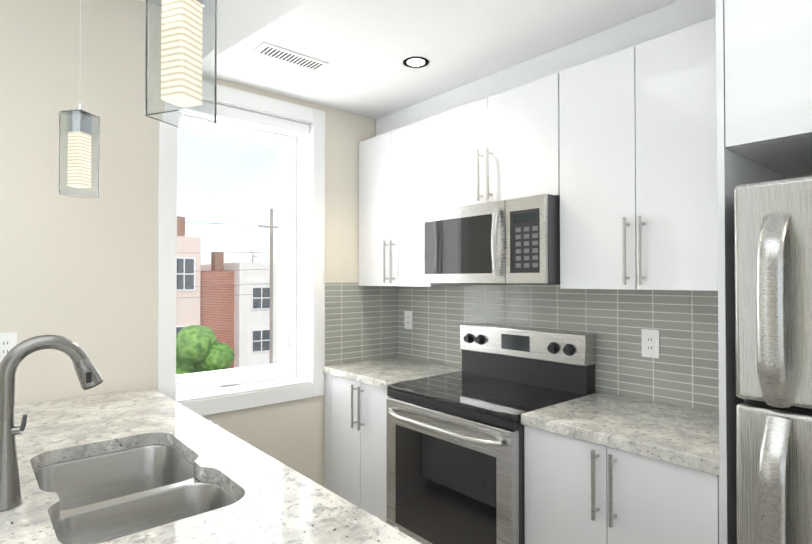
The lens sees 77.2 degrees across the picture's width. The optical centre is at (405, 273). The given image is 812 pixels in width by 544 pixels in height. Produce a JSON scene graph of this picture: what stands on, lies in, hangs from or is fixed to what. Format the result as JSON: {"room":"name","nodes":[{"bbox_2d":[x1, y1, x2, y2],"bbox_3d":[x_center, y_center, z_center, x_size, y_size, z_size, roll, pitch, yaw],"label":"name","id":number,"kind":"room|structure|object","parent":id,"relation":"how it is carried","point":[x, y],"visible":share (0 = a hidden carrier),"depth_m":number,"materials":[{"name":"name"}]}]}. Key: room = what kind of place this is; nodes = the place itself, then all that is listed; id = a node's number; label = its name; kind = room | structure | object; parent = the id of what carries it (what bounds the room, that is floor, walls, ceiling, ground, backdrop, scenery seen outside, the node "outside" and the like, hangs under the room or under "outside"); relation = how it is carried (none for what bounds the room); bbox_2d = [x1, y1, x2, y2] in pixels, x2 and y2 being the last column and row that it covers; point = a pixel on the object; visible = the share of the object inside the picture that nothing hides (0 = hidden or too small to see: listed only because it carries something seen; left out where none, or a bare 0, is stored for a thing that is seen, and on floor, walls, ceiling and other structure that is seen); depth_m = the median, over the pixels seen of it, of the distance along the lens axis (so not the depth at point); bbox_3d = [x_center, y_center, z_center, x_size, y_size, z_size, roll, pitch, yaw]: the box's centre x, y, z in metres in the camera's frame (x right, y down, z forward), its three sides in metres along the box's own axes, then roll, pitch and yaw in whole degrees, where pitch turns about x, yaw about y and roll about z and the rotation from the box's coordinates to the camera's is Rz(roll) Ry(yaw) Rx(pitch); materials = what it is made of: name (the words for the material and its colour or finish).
{"room":"kitchen","nodes":[
{"label":"kitchen","id":0,"kind":"room"},
{"bbox_2d":[0,0,380,486],"bbox_3d":[-2.275,0.091,1.648,6.000,2.730,0.320,1,-1,-41],"label":"wall","id":1,"kind":"structure","parent":0,"point":[82,273],"depth_m":2.24,"materials":[{"name":"paint"}]},
{"bbox_2d":[0,332,16,361],"bbox_3d":[-1.589,0.293,2.021,0.072,0.116,0.007,1,-1,-41],"label":"outlet","id":2,"kind":"object","parent":1,"relation":"attached to","point":[8,342],"visible":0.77,"depth_m":2.02,"materials":[{"name":"white plastic"}]},
{"bbox_2d":[157,84,324,415],"bbox_3d":[-0.900,-0.125,2.779,0.905,1.660,0.261,1,-1,-41],"label":"window unit","id":3,"kind":"structure","parent":1,"relation":"in","point":[285,133],"depth_m":2.88,"materials":[{"name":"plastic"}]},
{"bbox_2d":[177,237,279,364],"bbox_3d":[-0.983,-0.128,2.849,0.607,1.320,0.001,1,-1,-41],"label":"window pane","id":4,"kind":"object","parent":3,"relation":"attached to","point":[240,304],"visible":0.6,"depth_m":2.85,"materials":[{"name":"clear glass"}]},
{"bbox_2d":[325,283,397,364],"bbox_3d":[-0.264,0.298,3.166,0.567,0.484,0.008,1,-1,-41],"label":"backsplash","id":5,"kind":"structure","parent":1,"relation":"attached to","point":[361,323],"depth_m":3.14,"materials":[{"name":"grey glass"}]},
{"bbox_2d":[217,0,678,119],"bbox_3d":[0.884,-1.144,1.274,1.330,0.270,4.400,1,-1,-41],"label":"ceiling","id":6,"kind":"structure","parent":0,"point":[364,49],"depth_m":2.20,"materials":[{"name":"paint"}]},
{"bbox_2d":[252,42,328,71],"bbox_3d":[-0.527,-0.992,2.340,0.330,0.006,0.120,1,-1,-41],"label":"ceiling vent","id":7,"kind":"object","parent":6,"relation":"in","point":[285,55],"visible":1,"depth_m":2.33,"materials":[{"name":"white metal"}]},
{"bbox_2d":[403,56,428,67],"bbox_3d":[0.047,-0.992,2.387,0.124,0.005,0.124,1,-1,-41],"label":"recessed light","id":8,"kind":"object","parent":6,"relation":"in","point":[416,61],"visible":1,"depth_m":2.38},
{"bbox_2d":[398,175,811,412],"bbox_3d":[1.986,0.084,1.154,0.200,2.730,6.000,1,-1,-41],"label":"wall","id":9,"kind":"structure","parent":0,"point":[648,400],"depth_m":2.04,"materials":[{"name":"paint"}]},
{"bbox_2d":[359,117,471,286],"bbox_3d":[0.024,-0.372,2.993,0.358,0.890,0.649,1,-1,-41],"label":"upper cabinet","id":10,"kind":"object","parent":9,"relation":"attached to","point":[395,183],"visible":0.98,"depth_m":2.87,"materials":[{"name":"white laminate"}]},
{"bbox_2d":[432,73,559,210],"bbox_3d":[0.485,-0.571,2.463,0.358,0.505,0.753,1,-1,-41],"label":"upper cabinet","id":11,"kind":"object","parent":9,"relation":"attached to","point":[504,145],"visible":0.73,"depth_m":2.32,"materials":[{"name":"white laminate"}]},
{"bbox_2d":[421,194,559,284],"bbox_3d":[0.450,-0.133,2.434,0.441,0.366,0.740,1,-1,-41],"label":"over-the-range microwave","id":12,"kind":"object","parent":11,"relation":"attached to","point":[513,241],"visible":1,"depth_m":2.21,"materials":[{"name":"silver metal"}]},
{"bbox_2d":[376,0,715,135],"bbox_3d":[0.558,-0.908,2.516,0.184,0.168,2.079,1,-1,-41],"label":"soffit","id":13,"kind":"structure","parent":9,"relation":"attached to","point":[670,18],"depth_m":2.22,"materials":[{"name":"white paint"}]},
{"bbox_2d":[398,284,718,412],"bbox_3d":[0.629,0.290,2.560,0.008,0.484,2.075,1,-1,-41],"label":"backsplash","id":14,"kind":"structure","parent":9,"relation":"attached to","point":[683,370],"depth_m":2.24,"materials":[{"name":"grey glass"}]},
{"bbox_2d":[404,311,411,328],"bbox_3d":[0.013,0.297,3.260,0.007,0.116,0.072,1,-1,-41],"label":"outlet","id":15,"kind":"object","parent":14,"relation":"attached to","point":[407,319],"visible":1,"depth_m":3.26,"materials":[{"name":"white plastic"}]},
{"bbox_2d":[641,329,658,358],"bbox_3d":[1.011,0.290,2.106,0.007,0.116,0.072,1,-1,-41],"label":"outlet","id":16,"kind":"object","parent":14,"relation":"attached to","point":[650,342],"visible":1,"depth_m":2.10,"materials":[{"name":"white plastic"}]},
{"bbox_2d":[559,17,717,290],"bbox_3d":[0.952,-0.386,1.920,0.358,0.890,0.671,1,-1,-41],"label":"upper cabinet","id":17,"kind":"object","parent":9,"relation":"attached to","point":[638,166],"visible":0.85,"depth_m":1.82,"materials":[{"name":"white laminate"}]},
{"bbox_2d":[724,0,811,177],"bbox_3d":[1.363,-0.674,1.249,0.619,0.668,0.844,1,-1,-41],"label":"upper cabinet","id":18,"kind":"object","parent":9,"relation":"attached to","point":[768,84],"visible":1,"depth_m":1.30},
{"bbox_3d":[-0.303,1.488,-0.499,5.800,0.120,6.120,1,-1,-41],"label":"floor","id":19,"kind":"structure","parent":0,"visible":0},
{"bbox_2d":[210,420,398,529],"bbox_3d":[-0.389,0.998,0.882,0.907,0.895,3.272,1,-1,-41],"label":"base cabinet","id":20,"kind":"object","parent":19,"relation":"on","point":[395,527],"visible":0.08,"depth_m":1.20,"materials":[{"name":"silver laminate"}]},
{"bbox_2d":[0,388,420,543],"bbox_3d":[-0.530,0.529,0.755,1.120,0.040,3.296,1,-1,-41],"label":"countertop","id":21,"kind":"structure","parent":20,"relation":"on","point":[278,502],"depth_m":1.29,"materials":[{"name":"white stone"}]},
{"bbox_2d":[0,335,103,511],"bbox_3d":[-0.827,0.328,1.178,0.220,0.374,0.063,1,-1,-41],"label":"faucet","id":22,"kind":"object","parent":21,"relation":"on","point":[89,376],"visible":1,"depth_m":1.13,"materials":[{"name":"silver metal"}]},
{"bbox_2d":[34,445,237,543],"bbox_3d":[-0.714,0.658,1.311,0.414,0.200,0.728,1,-1,-41],"label":"sink","id":23,"kind":"object","parent":21,"relation":"in","point":[111,496],"visible":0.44,"depth_m":1.45,"materials":[{"name":"silver metal"}]},
{"bbox_2d":[324,374,388,522],"bbox_3d":[-0.069,1.024,2.899,0.598,0.895,0.644,1,-1,-41],"label":"base cabinet","id":24,"kind":"object","parent":19,"relation":"on","point":[355,448],"visible":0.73,"depth_m":2.72,"materials":[{"name":"white laminate"}]},
{"bbox_2d":[323,356,461,388],"bbox_3d":[-0.063,0.557,2.910,0.575,0.040,0.646,1,-1,-41],"label":"countertop","id":25,"kind":"structure","parent":24,"relation":"on","point":[383,373],"depth_m":2.82,"materials":[{"name":"white stone"}]},
{"bbox_2d":[386,323,594,543],"bbox_3d":[0.346,0.867,2.331,0.678,1.195,0.748,1,-1,-41],"label":"range","id":26,"kind":"object","parent":19,"relation":"on","point":[454,458],"visible":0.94,"depth_m":2.23,"materials":[{"name":"silver metal"}]},
{"bbox_2d":[524,425,719,543],"bbox_3d":[0.861,1.011,1.824,0.598,0.895,0.674,1,-1,-41],"label":"base cabinet","id":27,"kind":"object","parent":19,"relation":"on","point":[578,491],"visible":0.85,"depth_m":1.65,"materials":[{"name":"white laminate"}]},
{"bbox_2d":[521,392,718,475],"bbox_3d":[0.866,0.543,1.836,0.575,0.040,0.675,1,-1,-41],"label":"countertop","id":28,"kind":"structure","parent":27,"relation":"on","point":[681,436],"depth_m":1.75,"materials":[{"name":"white stone"}]},
{"bbox_2d":[716,0,785,543],"bbox_3d":[1.080,0.225,1.564,0.619,2.458,0.018,1,-1,-41],"label":"panel","id":29,"kind":"object","parent":19,"relation":"on","point":[734,169],"visible":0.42,"depth_m":1.37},
{"bbox_2d":[734,176,811,543],"bbox_3d":[1.284,0.615,1.155,0.782,1.668,0.760,1,-1,-41],"label":"fridge","id":30,"kind":"object","parent":19,"relation":"on","point":[773,281],"visible":1,"depth_m":1.15,"materials":[{"name":"silver metal"}]},
{"bbox_3d":[-0.313,-1.364,-0.603,6.000,0.120,6.320,1,-1,-41],"label":"ceiling","id":31,"kind":"structure","parent":0,"visible":0},
{"bbox_2d":[58,0,99,197],"bbox_3d":[-1.146,-0.772,1.790,0.120,0.999,0.120,1,-1,-41],"label":"pendant lamp","id":32,"kind":"object","parent":31,"relation":"hanging from","point":[79,146],"visible":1,"depth_m":1.75,"materials":[{"name":"clear glass"}]},
{"bbox_2d":[145,0,216,128],"bbox_3d":[-0.413,-0.783,0.943,0.116,0.999,0.116,1,-1,-41],"label":"pendant lamp","id":33,"kind":"object","parent":31,"relation":"hanging from","point":[180,63],"visible":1,"depth_m":0.90,"materials":[{"name":"clear glass"}]},
{"label":"outside","id":34,"kind":"structure","parent":0,"visible":0},
{"bbox_3d":[-18.776,11.555,40.165,100.000,0.200,79.600,1,-1,-41],"label":"ground","id":35,"kind":"structure","parent":34,"visible":0},
{"bbox_2d":[176,325,234,374],"bbox_3d":[-6.927,6.360,16.109,2.552,9.566,2.337,1,-1,-41],"label":"tree","id":36,"kind":"object","parent":35,"relation":"on","point":[212,351],"depth_m":15.64,"materials":[{"name":"green plant"}]},
{"bbox_2d":[176,216,278,368],"bbox_3d":[-10.968,4.425,26.253,9.500,13.700,11.000,1,-1,-41],"label":"buildings","id":37,"kind":"structure","parent":35,"relation":"on","point":[251,321],"depth_m":23.42,"materials":[{"name":"brick"}]},
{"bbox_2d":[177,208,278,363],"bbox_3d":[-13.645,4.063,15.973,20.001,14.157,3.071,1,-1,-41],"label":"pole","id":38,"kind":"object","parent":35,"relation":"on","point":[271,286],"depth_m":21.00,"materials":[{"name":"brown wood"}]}
]}

